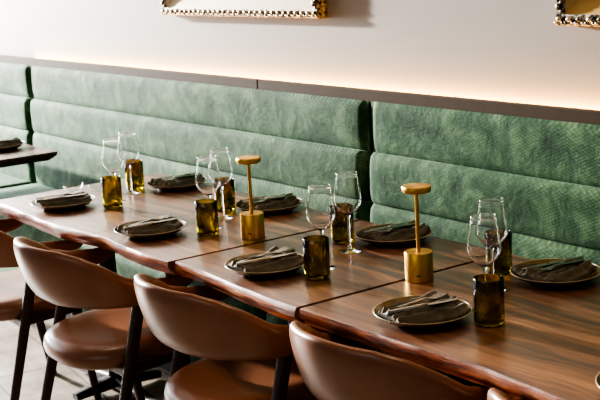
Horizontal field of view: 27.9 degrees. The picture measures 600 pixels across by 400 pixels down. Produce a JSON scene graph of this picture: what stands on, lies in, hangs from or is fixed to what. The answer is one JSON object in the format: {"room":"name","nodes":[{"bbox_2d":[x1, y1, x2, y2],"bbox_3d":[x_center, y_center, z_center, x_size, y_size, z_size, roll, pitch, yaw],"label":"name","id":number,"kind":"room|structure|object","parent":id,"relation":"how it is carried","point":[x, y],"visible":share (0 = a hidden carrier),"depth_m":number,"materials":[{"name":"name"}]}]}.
{"room":"restaurant","nodes":[
{"label":"restaurant","id":0,"kind":"room"},
{"bbox_2d":[0,318,169,399],"bbox_3d":[-2.906,1.100,4.097,5.985,0.100,12.000,-11,14,-35],"label":"floor","id":1,"kind":"structure","parent":0,"point":[68,380],"depth_m":5.09,"materials":[{"name":"stone"}]},
{"bbox_2d":[0,62,37,188],"bbox_3d":[-2.574,-0.342,7.881,0.534,1.153,2.995,-11,14,-35],"label":"banquette section","id":2,"kind":"object","parent":1,"relation":"on","point":[16,91],"visible":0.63,"depth_m":6.89,"materials":[{"name":"green fabric"}]},
{"bbox_2d":[0,173,32,188],"bbox_3d":[-2.575,-0.186,7.906,0.510,0.160,2.995,-11,14,-35],"label":"seat cushion","id":3,"kind":"object","parent":2,"relation":"on","point":[7,180],"depth_m":6.89,"materials":[{"name":"green fabric"}]},
{"bbox_2d":[0,62,32,97],"bbox_3d":[-2.394,-0.853,7.930,0.023,0.191,2.995,-11,14,-35],"label":"cushion","id":4,"kind":"object","parent":2,"relation":"on","point":[15,79],"depth_m":6.88,"materials":[{"name":"green fabric"}]},
{"bbox_2d":[0,93,33,130],"bbox_3d":[-2.394,-0.672,7.960,0.048,0.192,2.995,-11,14,-35],"label":"cushion","id":5,"kind":"object","parent":2,"relation":"on","point":[15,108],"depth_m":6.89,"materials":[{"name":"green fabric"}]},
{"bbox_2d":[0,125,37,183],"bbox_3d":[-2.385,-0.430,8.007,0.057,0.316,2.995,-11,14,-35],"label":"cushion","id":6,"kind":"object","parent":2,"relation":"on","point":[24,172],"depth_m":6.91,"materials":[{"name":"green fabric"}]},
{"bbox_2d":[0,138,56,167],"bbox_3d":[-1.858,0.100,6.535,0.747,0.743,1.090,-11,14,-35],"label":"dining table","id":7,"kind":"object","parent":1,"relation":"on","point":[24,154],"visible":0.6,"depth_m":6.20,"materials":[{"name":"brown wood"}]},
{"bbox_2d":[0,141,24,150],"bbox_3d":[-1.589,-0.283,6.413,0.256,0.028,0.256,-13,15,-40],"label":"dinner plate","id":8,"kind":"object","parent":7,"relation":"on","point":[15,146],"visible":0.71,"depth_m":6.33,"materials":[{"name":"ceramic"}]},
{"bbox_2d":[0,137,22,146],"bbox_3d":[-1.591,-0.298,6.411,0.221,0.042,0.181,-13,15,-40],"label":"folded napkin","id":9,"kind":"object","parent":8,"relation":"on","point":[8,143],"visible":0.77,"depth_m":6.40,"materials":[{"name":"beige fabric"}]},
{"bbox_2d":[0,218,100,399],"bbox_3d":[-1.136,0.403,4.745,0.552,0.822,0.594,-11,14,-35],"label":"dining chair","id":10,"kind":"object","parent":1,"relation":"on","point":[19,305],"visible":0.54,"depth_m":4.52,"materials":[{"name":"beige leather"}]},
{"bbox_2d":[13,237,193,399],"bbox_3d":[-0.664,0.501,4.144,0.552,0.822,0.594,-11,14,-35],"label":"dining chair","id":11,"kind":"object","parent":1,"relation":"on","point":[115,336],"visible":0.84,"depth_m":3.93,"materials":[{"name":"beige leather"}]},
{"bbox_2d":[0,173,359,399],"bbox_3d":[-0.519,0.401,4.726,0.814,0.743,1.451,-11,14,-35],"label":"dining table","id":12,"kind":"object","parent":1,"relation":"on","point":[92,224],"visible":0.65,"depth_m":4.51,"materials":[{"name":"brown wood"}]},
{"bbox_2d":[30,194,94,210],"bbox_3d":[-0.943,0.013,4.808,0.256,0.028,0.256,-11,14,-35],"label":"dinner plate","id":13,"kind":"object","parent":12,"relation":"on","point":[76,206],"visible":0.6,"depth_m":4.72,"materials":[{"name":"ceramic"}]},
{"bbox_2d":[33,190,91,206],"bbox_3d":[-0.943,-0.002,4.804,0.221,0.042,0.181,-10,13,-29],"label":"folded napkin","id":14,"kind":"object","parent":13,"relation":"on","point":[78,199],"visible":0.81,"depth_m":4.77,"materials":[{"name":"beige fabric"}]},
{"bbox_2d":[36,193,88,201],"bbox_3d":[-0.941,-0.012,4.784,0.214,0.008,0.020,-9,13,-25],"label":"knife","id":15,"kind":"object","parent":14,"relation":"on","point":[51,198],"visible":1,"depth_m":4.77,"materials":[{"name":"metal"}]},
{"bbox_2d":[46,189,83,197],"bbox_3d":[-0.954,-0.021,4.814,0.198,0.012,0.025,-11,14,-35],"label":"fork","id":16,"kind":"object","parent":14,"relation":"on","point":[81,190],"visible":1,"depth_m":4.83,"materials":[{"name":"metal"}]},
{"bbox_2d":[101,175,122,208],"bbox_3d":[-0.738,-0.031,4.737,0.078,0.121,0.078,-11,14,-35],"label":"tumbler","id":17,"kind":"object","parent":12,"relation":"on","point":[111,187],"visible":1,"depth_m":4.71,"materials":[{"name":"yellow glass"}]},
{"bbox_2d":[102,138,125,201],"bbox_3d":[-0.744,-0.117,4.825,0.090,0.255,0.090,-11,14,-35],"label":"wine glass","id":18,"kind":"object","parent":12,"relation":"on","point":[112,153],"visible":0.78,"depth_m":4.78,"materials":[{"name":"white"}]},
{"bbox_2d":[102,138,123,172],"bbox_3d":[-0.747,-0.174,4.813,0.090,0.139,0.090,-11,14,-35],"label":"bowl","id":19,"kind":"object","parent":18,"relation":"on","point":[112,153],"depth_m":4.78,"materials":[{"name":"clear glass"}]},
{"bbox_2d":[118,131,139,194],"bbox_3d":[-0.707,-0.154,4.991,0.090,0.255,0.090,0,12,14],"label":"wine glass","id":20,"kind":"object","parent":12,"relation":"on","point":[128,141],"visible":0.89,"depth_m":4.95,"materials":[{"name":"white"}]},
{"bbox_2d":[118,131,138,164],"bbox_3d":[-0.710,-0.211,4.980,0.090,0.139,0.090,0,12,14],"label":"bowl","id":21,"kind":"object","parent":20,"relation":"on","point":[128,141],"depth_m":4.94,"materials":[{"name":"clear glass"}]},
{"bbox_2d":[124,159,144,189],"bbox_3d":[-0.698,-0.106,5.088,0.078,0.121,0.078,-7,12,-20],"label":"tumbler","id":22,"kind":"object","parent":12,"relation":"on","point":[137,174],"visible":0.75,"depth_m":5.06,"materials":[{"name":"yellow glass"}]},
{"bbox_2d":[114,219,186,239],"bbox_3d":[-0.526,0.106,4.248,0.256,0.028,0.256,-12,15,-38],"label":"dinner plate","id":23,"kind":"object","parent":12,"relation":"on","point":[159,235],"visible":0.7,"depth_m":4.16,"materials":[{"name":"ceramic"}]},
{"bbox_2d":[114,216,183,234],"bbox_3d":[-0.524,0.092,4.241,0.221,0.041,0.163,-12,15,-38],"label":"folded napkin","id":24,"kind":"object","parent":23,"relation":"on","point":[170,225],"visible":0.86,"depth_m":4.21,"materials":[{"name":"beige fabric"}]},
{"bbox_2d":[124,214,170,226],"bbox_3d":[-0.539,0.073,4.253,0.198,0.012,0.025,-14,16,-43],"label":"fork","id":25,"kind":"object","parent":24,"relation":"on","point":[165,215],"visible":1,"depth_m":4.28,"materials":[{"name":"metal"}]},
{"bbox_2d":[123,218,176,228],"bbox_3d":[-0.522,0.081,4.224,0.214,0.008,0.020,-11,14,-33],"label":"knife","id":26,"kind":"object","parent":24,"relation":"on","point":[152,222],"visible":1,"depth_m":4.21,"materials":[{"name":"metal"}]},
{"bbox_2d":[147,176,196,190],"bbox_3d":[-0.516,-0.067,5.084,0.256,0.028,0.256,-13,15,-39],"label":"dinner plate","id":27,"kind":"object","parent":12,"relation":"on","point":[187,187],"visible":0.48,"depth_m":4.99,"materials":[{"name":"ceramic"}]},
{"bbox_2d":[148,174,195,186],"bbox_3d":[-0.517,-0.083,5.081,0.221,0.043,0.183,-13,15,-39],"label":"folded napkin","id":28,"kind":"object","parent":27,"relation":"on","point":[187,180],"visible":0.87,"depth_m":5.03,"materials":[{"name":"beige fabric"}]},
{"bbox_2d":[159,173,195,179],"bbox_3d":[-0.507,-0.097,5.067,0.025,0.012,0.198,8,16,43],"label":"fork","id":29,"kind":"object","parent":28,"relation":"on","point":[195,173],"visible":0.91,"depth_m":5.06,"materials":[{"name":"metal"}]},
{"bbox_2d":[161,172,195,178],"bbox_3d":[-0.524,-0.099,5.096,0.214,0.008,0.020,-11,14,-35],"label":"knife","id":30,"kind":"object","parent":28,"relation":"on","point":[193,172],"visible":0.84,"depth_m":5.10,"materials":[{"name":"metal"}]},
{"bbox_2d":[195,199,218,236],"bbox_3d":[-0.322,0.062,4.178,0.078,0.121,0.078,-4,12,-5],"label":"tumbler","id":31,"kind":"object","parent":12,"relation":"on","point":[206,210],"visible":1,"depth_m":4.15,"materials":[{"name":"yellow glass"}]},
{"bbox_2d":[195,156,221,228],"bbox_3d":[-0.322,-0.026,4.270,0.090,0.255,0.090,-9,13,-25],"label":"wine glass","id":32,"kind":"object","parent":12,"relation":"on","point":[207,179],"visible":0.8,"depth_m":4.22,"materials":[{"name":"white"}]},
{"bbox_2d":[195,156,220,195],"bbox_3d":[-0.325,-0.083,4.258,0.090,0.139,0.090,-9,13,-25],"label":"bowl","id":33,"kind":"object","parent":32,"relation":"on","point":[207,179],"depth_m":4.22,"materials":[{"name":"clear glass"}]},
{"bbox_2d":[210,148,233,219],"bbox_3d":[-0.288,-0.059,4.423,0.090,0.255,0.090,2,13,23],"label":"wine glass","id":34,"kind":"object","parent":12,"relation":"on","point":[222,154],"visible":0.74,"depth_m":4.38,"materials":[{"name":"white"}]},
{"bbox_2d":[210,148,232,186],"bbox_3d":[-0.291,-0.116,4.411,0.090,0.139,0.090,2,13,23],"label":"bowl","id":35,"kind":"object","parent":34,"relation":"on","point":[222,154],"depth_m":4.38,"materials":[{"name":"clear glass"}]},
{"bbox_2d":[214,178,235,211],"bbox_3d":[-0.285,-0.018,4.557,0.078,0.121,0.078,-1,12,11],"label":"tumbler","id":36,"kind":"object","parent":12,"relation":"on","point":[228,189],"visible":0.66,"depth_m":4.53,"materials":[{"name":"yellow glass"}]},
{"bbox_2d":[236,155,264,239],"bbox_3d":[-0.168,-0.009,4.092,0.084,0.279,0.084,-1,12,11],"label":"table lamp","id":37,"kind":"object","parent":12,"relation":"on","point":[252,226],"visible":1,"depth_m":4.08,"materials":[{"name":"gold metal"}]},
{"bbox_2d":[235,196,302,214],"bbox_3d":[-0.116,0.024,4.540,0.256,0.028,0.256,-10,14,-32],"label":"dinner plate","id":38,"kind":"object","parent":12,"relation":"on","point":[282,210],"visible":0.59,"depth_m":4.46,"materials":[{"name":"ceramic"}]},
{"bbox_2d":[236,193,299,209],"bbox_3d":[-0.117,0.009,4.537,0.221,0.042,0.181,-10,14,-32],"label":"folded napkin","id":39,"kind":"object","parent":38,"relation":"on","point":[284,202],"visible":0.79,"depth_m":4.51,"materials":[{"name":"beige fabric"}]},
{"bbox_2d":[242,193,292,201],"bbox_3d":[-0.121,-0.009,4.552,0.214,0.008,0.020,-9,13,-27],"label":"knife","id":40,"kind":"object","parent":39,"relation":"on","point":[287,193],"visible":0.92,"depth_m":4.55,"materials":[{"name":"metal"}]},
{"bbox_2d":[253,195,291,201],"bbox_3d":[-0.108,-0.006,4.521,0.198,0.012,0.025,-12,15,-37],"label":"fork","id":41,"kind":"object","parent":39,"relation":"on","point":[285,195],"visible":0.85,"depth_m":4.52,"materials":[{"name":"metal"}]},
{"bbox_2d":[0,66,372,371],"bbox_3d":[-0.807,0.053,5.508,0.534,1.153,2.945,-11,14,-35],"label":"banquette section","id":42,"kind":"object","parent":1,"relation":"on","point":[301,141],"visible":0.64,"depth_m":5.31,"materials":[{"name":"green fabric"}]},
{"bbox_2d":[0,183,267,320],"bbox_3d":[-0.808,0.208,5.532,0.510,0.160,2.945,-11,14,-35],"label":"seat cushion","id":43,"kind":"object","parent":42,"relation":"on","point":[127,268],"depth_m":5.53,"materials":[{"name":"green fabric"}]},
{"bbox_2d":[31,66,370,151],"bbox_3d":[-0.627,-0.459,5.556,0.024,0.191,2.945,-11,14,-35],"label":"cushion","id":44,"kind":"object","parent":42,"relation":"on","point":[303,122],"depth_m":5.20,"materials":[{"name":"green fabric"}]},
{"bbox_2d":[31,99,371,200],"bbox_3d":[-0.627,-0.277,5.586,0.049,0.192,2.945,-11,14,-35],"label":"cushion","id":45,"kind":"object","parent":42,"relation":"on","point":[289,163],"depth_m":5.26,"materials":[{"name":"green fabric"}]},
{"bbox_2d":[33,132,372,221],"bbox_3d":[-0.618,-0.036,5.634,0.057,0.316,2.945,-11,14,-35],"label":"cushion","id":46,"kind":"object","parent":42,"relation":"on","point":[77,161],"depth_m":6.12,"materials":[{"name":"green fabric"}]},
{"bbox_2d":[134,273,333,399],"bbox_3d":[-0.185,0.591,3.583,0.552,0.822,0.594,-11,14,-35],"label":"dining chair","id":47,"kind":"object","parent":1,"relation":"on","point":[245,356],"visible":0.86,"depth_m":3.33,"materials":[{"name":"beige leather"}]},
{"bbox_2d":[175,220,473,324],"bbox_3d":[0.124,0.545,3.861,0.812,0.743,0.692,-11,14,-35],"label":"dining table","id":48,"kind":"object","parent":1,"relation":"on","point":[375,266],"visible":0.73,"depth_m":3.64,"materials":[{"name":"brown wood"}]},
{"bbox_2d":[224,252,303,277],"bbox_3d":[-0.102,0.201,3.678,0.256,0.028,0.256,-11,14,-34],"label":"dinner plate","id":49,"kind":"object","parent":48,"relation":"on","point":[245,256],"visible":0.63,"depth_m":3.60,"materials":[{"name":"ceramic"}]},
{"bbox_2d":[228,246,303,272],"bbox_3d":[-0.103,0.185,3.675,0.221,0.043,0.183,-11,14,-34],"label":"folded napkin","id":50,"kind":"object","parent":49,"relation":"on","point":[286,262],"visible":0.9,"depth_m":3.64,"materials":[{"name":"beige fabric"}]},
{"bbox_2d":[238,246,289,261],"bbox_3d":[-0.113,0.167,3.684,0.198,0.012,0.025,-13,15,-39],"label":"fork","id":51,"kind":"object","parent":50,"relation":"on","point":[280,249],"visible":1,"depth_m":3.71,"materials":[{"name":"metal"}]},
{"bbox_2d":[236,252,296,265],"bbox_3d":[-0.099,0.176,3.654,0.214,0.008,0.020,-10,13,-29],"label":"knife","id":52,"kind":"object","parent":50,"relation":"on","point":[267,257],"visible":1,"depth_m":3.64,"materials":[{"name":"metal"}]},
{"bbox_2d":[302,235,330,280],"bbox_3d":[0.049,0.170,3.556,0.078,0.121,0.078,3,13,26],"label":"tumbler","id":53,"kind":"object","parent":48,"relation":"on","point":[316,254],"visible":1,"depth_m":3.53,"materials":[{"name":"orange glass"}]},
{"bbox_2d":[306,183,335,269],"bbox_3d":[0.064,0.082,3.649,0.090,0.255,0.090,-6,12,-16],"label":"wine glass","id":54,"kind":"object","parent":48,"relation":"on","point":[320,208],"visible":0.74,"depth_m":3.60,"materials":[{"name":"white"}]},
{"bbox_2d":[306,183,335,230],"bbox_3d":[0.061,0.025,3.637,0.090,0.139,0.090,-6,12,-16],"label":"bowl","id":55,"kind":"object","parent":54,"relation":"on","point":[320,208],"depth_m":3.60,"materials":[{"name":"clear glass"}]},
{"bbox_2d":[330,205,354,243],"bbox_3d":[0.138,0.078,3.977,0.078,0.121,0.078,7,15,41],"label":"tumbler","id":56,"kind":"object","parent":48,"relation":"on","point":[338,227],"visible":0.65,"depth_m":3.95,"materials":[{"name":"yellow glass"}]},
{"bbox_2d":[333,171,361,253],"bbox_3d":[0.153,0.038,3.837,0.090,0.255,0.090,5,14,33],"label":"wine glass","id":57,"kind":"object","parent":48,"relation":"on","point":[347,198],"visible":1,"depth_m":3.79,"materials":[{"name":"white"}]},
{"bbox_2d":[333,171,361,214],"bbox_3d":[0.150,-0.019,3.825,0.090,0.139,0.090,5,14,33],"label":"bowl","id":58,"kind":"object","parent":57,"relation":"on","point":[347,198],"depth_m":3.79,"materials":[{"name":"clear glass"}]},
{"bbox_2d":[355,223,432,245],"bbox_3d":[0.308,0.118,3.970,0.256,0.028,0.256,-12,15,-37],"label":"dinner plate","id":59,"kind":"object","parent":48,"relation":"on","point":[404,242],"visible":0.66,"depth_m":3.89,"materials":[{"name":"ceramic"}]},
{"bbox_2d":[357,220,429,240],"bbox_3d":[0.305,0.103,3.971,0.221,0.041,0.163,-12,15,-37],"label":"folded napkin","id":60,"kind":"object","parent":59,"relation":"on","point":[408,232],"visible":0.77,"depth_m":3.92,"materials":[{"name":"fabric"}]},
{"bbox_2d":[365,220,412,231],"bbox_3d":[0.301,0.086,3.982,0.214,0.008,0.020,-11,14,-33],"label":"knife","id":61,"kind":"object","parent":60,"relation":"on","point":[402,223],"visible":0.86,"depth_m":3.98,"materials":[{"name":"metal"}]},
{"bbox_2d":[376,222,414,231],"bbox_3d":[0.317,0.089,3.952,0.198,0.012,0.025,-14,16,-43],"label":"fork","id":62,"kind":"object","parent":60,"relation":"on","point":[391,228],"visible":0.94,"depth_m":3.95,"materials":[{"name":"metal"}]},
{"bbox_2d":[289,321,514,399],"bbox_3d":[0.270,0.677,3.046,0.552,0.822,0.594,-11,14,-35],"label":"dining chair","id":63,"kind":"object","parent":1,"relation":"on","point":[331,366],"visible":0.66,"depth_m":2.74,"materials":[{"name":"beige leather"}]},
{"bbox_2d":[266,102,599,386],"bbox_3d":[0.971,0.450,3.120,0.534,1.153,3.030,-11,14,-35],"label":"banquette section","id":64,"kind":"object","parent":1,"relation":"on","point":[546,173],"visible":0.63,"depth_m":3.87,"materials":[{"name":"green fabric"}]},
{"bbox_2d":[266,313,485,386],"bbox_3d":[0.969,0.605,3.145,0.510,0.160,3.030,-11,14,-35],"label":"seat cushion","id":65,"kind":"object","parent":64,"relation":"on","point":[270,318],"depth_m":4.09,"materials":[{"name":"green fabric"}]},
{"bbox_2d":[370,203,599,266],"bbox_3d":[1.160,0.361,3.247,0.057,0.316,3.030,-11,14,-35],"label":"cushion","id":66,"kind":"object","parent":64,"relation":"on","point":[529,244],"depth_m":3.84,"materials":[{"name":"green fabric"}]},
{"bbox_2d":[370,152,599,249],"bbox_3d":[1.150,0.119,3.199,0.048,0.192,3.030,-11,14,-35],"label":"cushion","id":67,"kind":"object","parent":64,"relation":"on","point":[547,211],"depth_m":3.87,"materials":[{"name":"green fabric"}]},
{"bbox_2d":[371,102,599,186],"bbox_3d":[1.150,-0.062,3.169,0.023,0.191,3.030,-11,14,-35],"label":"cushion","id":68,"kind":"object","parent":64,"relation":"on","point":[535,152],"depth_m":3.89,"materials":[{"name":"green fabric"}]},
{"bbox_2d":[299,255,599,399],"bbox_3d":[0.770,0.688,2.998,0.809,0.743,1.450,-11,14,-35],"label":"dining table","id":69,"kind":"object","parent":1,"relation":"on","point":[547,346],"visible":0.85,"depth_m":2.98,"materials":[{"name":"brown wood"}]},
{"bbox_2d":[401,183,433,282],"bbox_3d":[0.338,0.094,3.460,0.084,0.279,0.084,-1,12,8],"label":"table lamp","id":70,"kind":"object","parent":69,"relation":"on","point":[418,261],"visible":1,"depth_m":3.44,"materials":[{"name":"gold metal"}]},
{"bbox_2d":[373,295,471,328],"bbox_3d":[0.316,0.294,3.117,0.256,0.028,0.256,-9,13,-28],"label":"dinner plate","id":71,"kind":"object","parent":69,"relation":"on","point":[390,302],"visible":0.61,"depth_m":3.07,"materials":[{"name":"ceramic"}]},
{"bbox_2d":[377,290,470,323],"bbox_3d":[0.316,0.280,3.113,0.221,0.042,0.181,-9,13,-28],"label":"folded napkin","id":72,"kind":"object","parent":71,"relation":"on","point":[451,310],"visible":0.87,"depth_m":3.07,"materials":[{"name":"grey fabric"}]},
{"bbox_2d":[396,290,448,306],"bbox_3d":[0.306,0.260,3.123,0.198,0.012,0.025,-11,14,-34],"label":"fork","id":73,"kind":"object","parent":72,"relation":"on","point":[435,296],"visible":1,"depth_m":3.14,"materials":[{"name":"metal"}]},
{"bbox_2d":[387,298,458,313],"bbox_3d":[0.317,0.269,3.092,0.214,0.008,0.020,-8,13,-24],"label":"knife","id":74,"kind":"object","parent":72,"relation":"on","point":[452,299],"visible":1,"depth_m":3.08,"materials":[{"name":"metal"}]},
{"bbox_2d":[466,212,500,311],"bbox_3d":[0.479,0.164,3.141,0.090,0.255,0.090,-4,12,-6],"label":"wine glass","id":75,"kind":"object","parent":69,"relation":"on","point":[483,246],"visible":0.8,"depth_m":3.10,"materials":[{"name":"clear glass"}]},
{"bbox_2d":[466,212,500,266],"bbox_3d":[0.476,0.107,3.129,0.090,0.139,0.090,-4,12,-6],"label":"bowl","id":76,"kind":"object","parent":75,"relation":"on","point":[483,246],"depth_m":3.10,"materials":[{"name":"clear glass"}]},
{"bbox_2d":[473,274,504,327],"bbox_3d":[0.476,0.254,3.040,0.078,0.121,0.078,-10,14,-32],"label":"tumbler","id":77,"kind":"object","parent":69,"relation":"on","point":[488,289],"visible":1,"depth_m":3.01,"materials":[{"name":"orange glass"}]},
{"bbox_2d":[477,197,507,290],"bbox_3d":[0.530,0.122,3.329,0.090,0.255,0.090,8,16,42],"label":"wine glass","id":78,"kind":"object","parent":69,"relation":"on","point":[495,205],"visible":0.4,"depth_m":3.28,"materials":[{"name":"clear glass"}]},
{"bbox_2d":[477,197,507,242],"bbox_3d":[0.527,0.066,3.317,0.090,0.139,0.090,8,16,42],"label":"bowl","id":79,"kind":"object","parent":78,"relation":"on","point":[495,205],"depth_m":3.28,"materials":[{"name":"clear glass"}]},
{"bbox_2d":[486,230,511,274],"bbox_3d":[0.577,0.152,3.507,0.078,0.121,0.078,-7,12,-17],"label":"tumbler","id":80,"kind":"object","parent":69,"relation":"on","point":[502,264],"visible":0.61,"depth_m":3.48,"materials":[{"name":"orange glass"}]},
{"bbox_2d":[510,258,599,286],"bbox_3d":[0.723,0.211,3.413,0.256,0.028,0.256,-10,13,-29],"label":"dinner plate","id":81,"kind":"object","parent":69,"relation":"on","point":[596,272],"visible":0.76,"depth_m":3.36,"materials":[{"name":"ceramic"}]},
{"bbox_2d":[511,258,595,281],"bbox_3d":[0.722,0.195,3.410,0.221,0.043,0.183,-10,13,-29],"label":"folded napkin","id":82,"kind":"object","parent":81,"relation":"on","point":[575,271],"visible":0.84,"depth_m":3.38,"materials":[{"name":"grey fabric"}]},
{"bbox_2d":[522,256,583,268],"bbox_3d":[0.718,0.178,3.426,0.214,0.008,0.020,-9,13,-25],"label":"knife","id":83,"kind":"object","parent":82,"relation":"on","point":[578,257],"visible":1,"depth_m":3.42,"materials":[{"name":"metal"}]},
{"bbox_2d":[534,258,583,270],"bbox_3d":[0.730,0.181,3.394,0.198,0.012,0.025,-11,14,-35],"label":"fork","id":84,"kind":"object","parent":82,"relation":"on","point":[581,259],"visible":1,"depth_m":3.38,"materials":[{"name":"metal"}]},
{"bbox_2d":[595,372,599,387],"bbox_3d":[0.750,0.393,2.528,0.256,0.028,0.256,-13,15,-40],"label":"dinner plate","id":85,"kind":"object","parent":69,"relation":"on","point":[597,379],"visible":1,"depth_m":2.56,"materials":[{"name":"brown ceramic"}]},
{"bbox_2d":[487,388,520,399],"bbox_3d":[0.682,0.764,2.518,0.552,0.822,0.594,-11,14,-35],"label":"dining chair","id":86,"kind":"object","parent":1,"relation":"on","point":[493,393],"visible":0.35,"depth_m":2.44,"materials":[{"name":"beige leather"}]},
{"bbox_2d":[0,0,599,203],"bbox_3d":[-0.519,-0.864,5.548,0.150,3.100,12.000,-11,14,-35],"label":"wall","id":87,"kind":"structure","parent":0,"point":[496,50],"depth_m":4.47,"materials":[{"name":"white paint"}]},
{"bbox_2d":[0,55,258,88],"bbox_3d":[-2.117,-0.911,7.598,0.058,0.052,6.636,-11,14,-35],"label":"trim","id":88,"kind":"structure","parent":87,"relation":"attached to","point":[243,82],"depth_m":5.72,"materials":[{"name":"brown wood"}]},
{"bbox_2d":[160,0,326,18],"bbox_3d":[-0.286,-1.160,4.956,0.053,0.807,1.184,-11,14,-35],"label":"picture frame","id":89,"kind":"object","parent":87,"relation":"attached to","point":[316,9],"visible":1,"depth_m":4.94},
{"bbox_2d":[258,79,599,124],"bbox_3d":[1.378,-0.131,2.905,0.058,0.052,5.158,-11,14,-35],"label":"trim","id":90,"kind":"structure","parent":87,"relation":"attached to","point":[567,114],"depth_m":4.07,"materials":[{"name":"brown wood"}]},
{"bbox_2d":[554,0,599,26],"bbox_3d":[1.105,-0.846,3.088,0.053,0.813,1.174,-11,14,-35],"label":"picture frame","id":91,"kind":"object","parent":87,"relation":"attached to","point":[568,12],"visible":1,"depth_m":3.56,"materials":[{"name":"gold metal"}]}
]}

